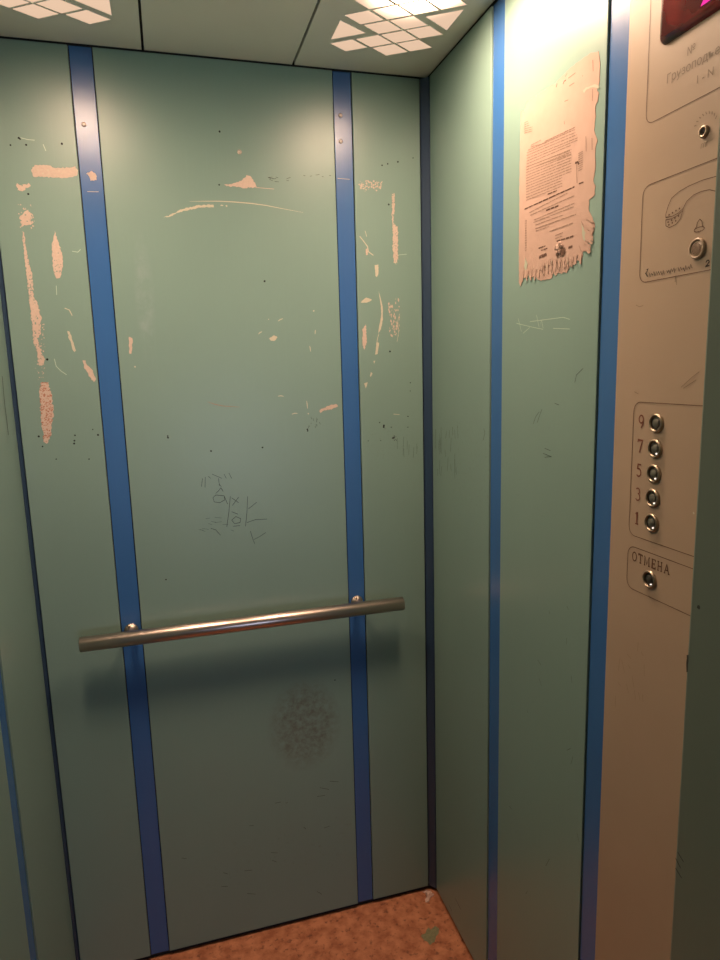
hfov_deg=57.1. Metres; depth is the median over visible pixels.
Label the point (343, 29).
recessed light
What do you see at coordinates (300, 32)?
ceiling
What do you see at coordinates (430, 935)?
dried blot
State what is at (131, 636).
handrail
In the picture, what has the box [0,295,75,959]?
wall
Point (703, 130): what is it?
switch
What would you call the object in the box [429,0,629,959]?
wall
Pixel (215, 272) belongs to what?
wall
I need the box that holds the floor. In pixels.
[143,886,473,959]
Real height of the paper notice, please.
0.303 m
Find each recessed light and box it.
[0,0,111,23]
[330,0,466,55]
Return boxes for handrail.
[79,596,404,651]
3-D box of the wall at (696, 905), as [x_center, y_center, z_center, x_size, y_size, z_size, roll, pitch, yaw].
[0.027,0.300,0.554,0.990,2.120,0.077,-4,10,-16]
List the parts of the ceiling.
panel, panel, panel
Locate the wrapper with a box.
[423,890,433,902]
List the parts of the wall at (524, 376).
wall panel, wall panel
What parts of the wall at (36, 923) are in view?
wall panel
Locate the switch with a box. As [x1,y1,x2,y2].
[698,125,708,137]
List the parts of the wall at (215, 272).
wall panel, wall panel, wall panel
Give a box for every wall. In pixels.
[0,36,436,959]
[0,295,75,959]
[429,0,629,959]
[670,121,719,959]
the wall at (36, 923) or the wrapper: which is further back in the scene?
the wrapper
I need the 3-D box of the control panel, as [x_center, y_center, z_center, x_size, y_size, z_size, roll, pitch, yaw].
[0.419,0.240,0.874,0.015,2.082,0.288,-4,10,-16]
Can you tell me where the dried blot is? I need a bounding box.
[421,926,438,944]
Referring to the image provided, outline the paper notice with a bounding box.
[519,51,599,285]
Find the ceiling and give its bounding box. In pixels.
[0,0,493,77]
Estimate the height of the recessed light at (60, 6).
0.001 m
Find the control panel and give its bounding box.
[595,0,719,959]
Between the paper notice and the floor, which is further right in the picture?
the paper notice

